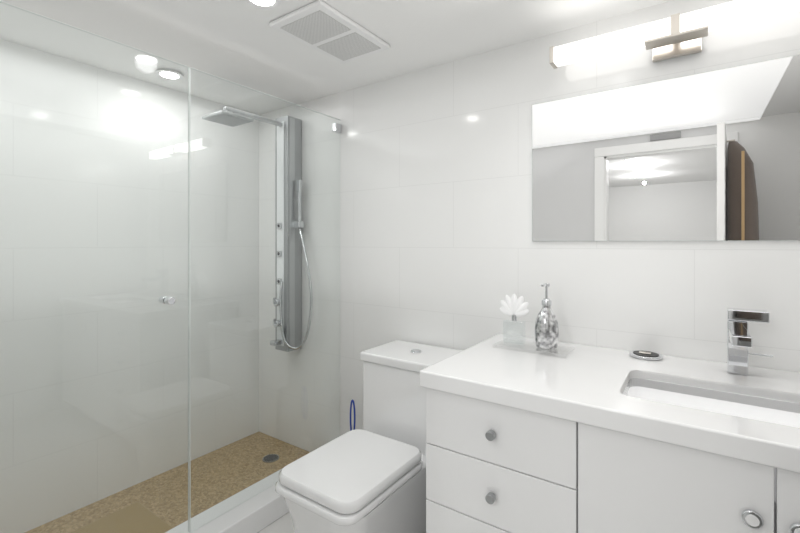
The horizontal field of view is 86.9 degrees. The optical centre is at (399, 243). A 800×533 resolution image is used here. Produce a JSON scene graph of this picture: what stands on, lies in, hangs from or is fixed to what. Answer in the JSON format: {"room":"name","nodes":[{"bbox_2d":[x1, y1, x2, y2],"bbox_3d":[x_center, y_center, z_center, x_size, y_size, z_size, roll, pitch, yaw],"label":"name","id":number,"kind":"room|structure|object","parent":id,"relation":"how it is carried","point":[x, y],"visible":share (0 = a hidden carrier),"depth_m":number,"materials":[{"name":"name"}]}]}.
{"room":"bathroom","nodes":[
{"label":"bathroom","id":0,"kind":"room"},
{"bbox_2d":[0,39,258,532],"bbox_3d":[-1.507,0.195,1.961,0.100,2.050,2.140,0,0,35],"label":"wall","id":1,"kind":"structure","parent":0,"point":[61,297],"depth_m":2.04,"materials":[{"name":"tile"}]},
{"bbox_2d":[25,432,309,532],"bbox_3d":[-0.265,1.247,1.095,3.128,0.066,2.140,0,0,35],"label":"floor","id":2,"kind":"structure","parent":0,"point":[205,461],"depth_m":2.11,"materials":[{"name":"tile"}]},
{"bbox_2d":[71,502,171,532],"bbox_3d":[-1.240,1.208,1.604,0.390,0.012,0.620,0,0,35],"label":"mat","id":3,"kind":"object","parent":2,"relation":"on","point":[144,520],"depth_m":1.81,"materials":[{"name":"brown"}]},
{"bbox_2d":[165,468,288,532],"bbox_3d":[-0.792,1.170,1.655,0.180,0.100,1.617,0,0,35],"label":"shower curb","id":4,"kind":"object","parent":2,"relation":"on","point":[260,511],"visible":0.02,"depth_m":1.78,"materials":[{"name":"white stone"}]},
{"bbox_2d":[189,68,340,532],"bbox_3d":[-0.570,0.220,1.974,0.026,1.796,0.840,0,0,35],"label":"glass","id":5,"kind":"object","parent":4,"relation":"on","point":[336,127],"visible":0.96,"depth_m":1.85,"materials":[{"name":"clear glass"}]},
{"bbox_2d":[262,454,278,462],"bbox_3d":[-0.729,1.212,2.381,0.090,0.005,0.090,0,0,35],"label":"shower drain","id":6,"kind":"object","parent":2,"relation":"on","point":[266,460],"depth_m":2.37,"materials":[{"name":"silver metal"}]},
{"bbox_2d":[350,399,355,430],"bbox_3d":[-0.240,1.005,2.138,0.090,0.430,0.090,0,0,35],"label":"toilet brush","id":7,"kind":"object","parent":2,"relation":"on","point":[352,400],"visible":0.29,"depth_m":2.13,"materials":[{"name":"blue plastic"}]},
{"bbox_2d":[275,340,461,532],"bbox_3d":[-0.073,0.843,1.644,0.406,0.754,0.787,0,0,35],"label":"toilet","id":8,"kind":"object","parent":2,"relation":"on","point":[370,477],"visible":0.88,"depth_m":1.52,"materials":[{"name":"white ceramic"}]},
{"bbox_2d":[420,334,799,532],"bbox_3d":[0.731,0.802,1.187,1.208,0.836,0.642,0,0,35],"label":"bathroom vanity","id":9,"kind":"object","parent":2,"relation":"on","point":[586,439],"visible":0.98,"depth_m":1.08,"materials":[{"name":"white paint"}]},
{"bbox_2d":[492,338,574,357],"bbox_3d":[0.482,0.377,1.530,0.260,0.012,0.130,0,0,35],"label":"tray","id":10,"kind":"object","parent":9,"relation":"on","point":[501,342],"visible":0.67,"depth_m":1.51,"materials":[{"name":"plastic"}]},
{"bbox_2d":[500,294,528,344],"bbox_3d":[0.424,0.279,1.565,0.112,0.183,0.040,0,0,35],"label":"perfume bottle","id":11,"kind":"object","parent":10,"relation":"on","point":[514,307],"visible":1,"depth_m":1.56,"materials":[{"name":"clear glass"}]},
{"bbox_2d":[535,283,558,348],"bbox_3d":[0.519,0.256,1.499,0.082,0.228,0.091,0,0,35],"label":"soap dispenser","id":12,"kind":"object","parent":10,"relation":"on","point":[546,330],"visible":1,"depth_m":1.48,"materials":[{"name":"silver glass"}]},
{"bbox_2d":[629,350,662,359],"bbox_3d":[0.832,0.376,1.429,0.100,0.015,0.100,0,0,35],"label":"stopper","id":13,"kind":"object","parent":9,"relation":"on","point":[644,355],"visible":0.98,"depth_m":1.41,"materials":[{"name":"silver metal"}]},
{"bbox_2d":[727,308,772,374],"bbox_3d":[0.988,0.289,1.186,0.104,0.188,0.174,0,0,35],"label":"faucet","id":14,"kind":"object","parent":9,"relation":"on","point":[739,340],"visible":1,"depth_m":1.23,"materials":[{"name":"silver metal"}]},
{"bbox_2d":[0,0,671,114],"bbox_3d":[-0.265,-0.860,1.095,3.128,0.060,2.140,0,0,35],"label":"ceiling","id":15,"kind":"structure","parent":0,"point":[242,43],"depth_m":1.69,"materials":[{"name":"white paint"}]},
{"bbox_2d":[155,69,183,79],"bbox_3d":[-1.124,-0.824,2.059,0.124,0.011,0.124,0,0,35],"label":"recessed light","id":16,"kind":"object","parent":15,"relation":"in","point":[174,76],"depth_m":2.05,"materials":[{"name":"white plastic"}]},
{"bbox_2d":[245,0,280,8],"bbox_3d":[-0.463,-0.824,1.416,0.124,0.011,0.124,0,0,35],"label":"recessed light","id":17,"kind":"object","parent":15,"relation":"in","point":[266,4],"visible":0.98,"depth_m":1.44,"materials":[{"name":"white plastic"}]},
{"bbox_2d":[269,0,390,63],"bbox_3d":[-0.265,-0.820,1.674,0.270,0.019,0.410,0,0,35],"label":"ceiling vent","id":18,"kind":"object","parent":15,"relation":"in","point":[324,28],"visible":0.96,"depth_m":1.63,"materials":[{"name":"white plastic"}]},
{"bbox_2d":[259,0,799,451],"bbox_3d":[0.318,0.195,1.931,3.128,2.050,0.100,0,0,35],"label":"wall","id":19,"kind":"structure","parent":0,"point":[437,245],"depth_m":1.86,"materials":[{"name":"tile"}]},
{"bbox_2d":[202,106,312,351],"bbox_3d":[-0.732,-0.055,2.272,0.291,1.350,0.537,0,0,35],"label":"shower panel","id":20,"kind":"object","parent":19,"relation":"attached to","point":[284,121],"depth_m":2.42,"materials":[{"name":"silver metal"}]},
{"bbox_2d":[532,55,799,240],"bbox_3d":[0.921,-0.284,1.442,0.939,0.552,0.007,0,0,35],"label":"mirror","id":21,"kind":"object","parent":19,"relation":"attached to","point":[711,156],"visible":1,"depth_m":1.43,"materials":[{"name":"white mirror"}]},
{"bbox_2d":[549,0,799,68],"bbox_3d":[0.905,-0.678,1.385,0.780,0.096,0.118,0,0,35],"label":"sconce","id":22,"kind":"object","parent":19,"relation":"attached to","point":[675,35],"visible":1,"depth_m":1.37,"materials":[{"name":"silver metal"}]},
{"bbox_3d":[-1.348,0.195,0.860,0.120,2.050,0.316,0,0,35],"label":"wall","id":23,"kind":"structure","parent":0,"visible":0},
{"bbox_2d":[0,1,188,532],"bbox_3d":[-1.034,0.216,1.309,0.072,1.788,0.772,0,0,35],"label":"shower glass door","id":24,"kind":"structure","parent":23,"relation":"attached to","point":[163,299],"depth_m":1.37,"materials":[{"name":"clear glass"}]}
]}

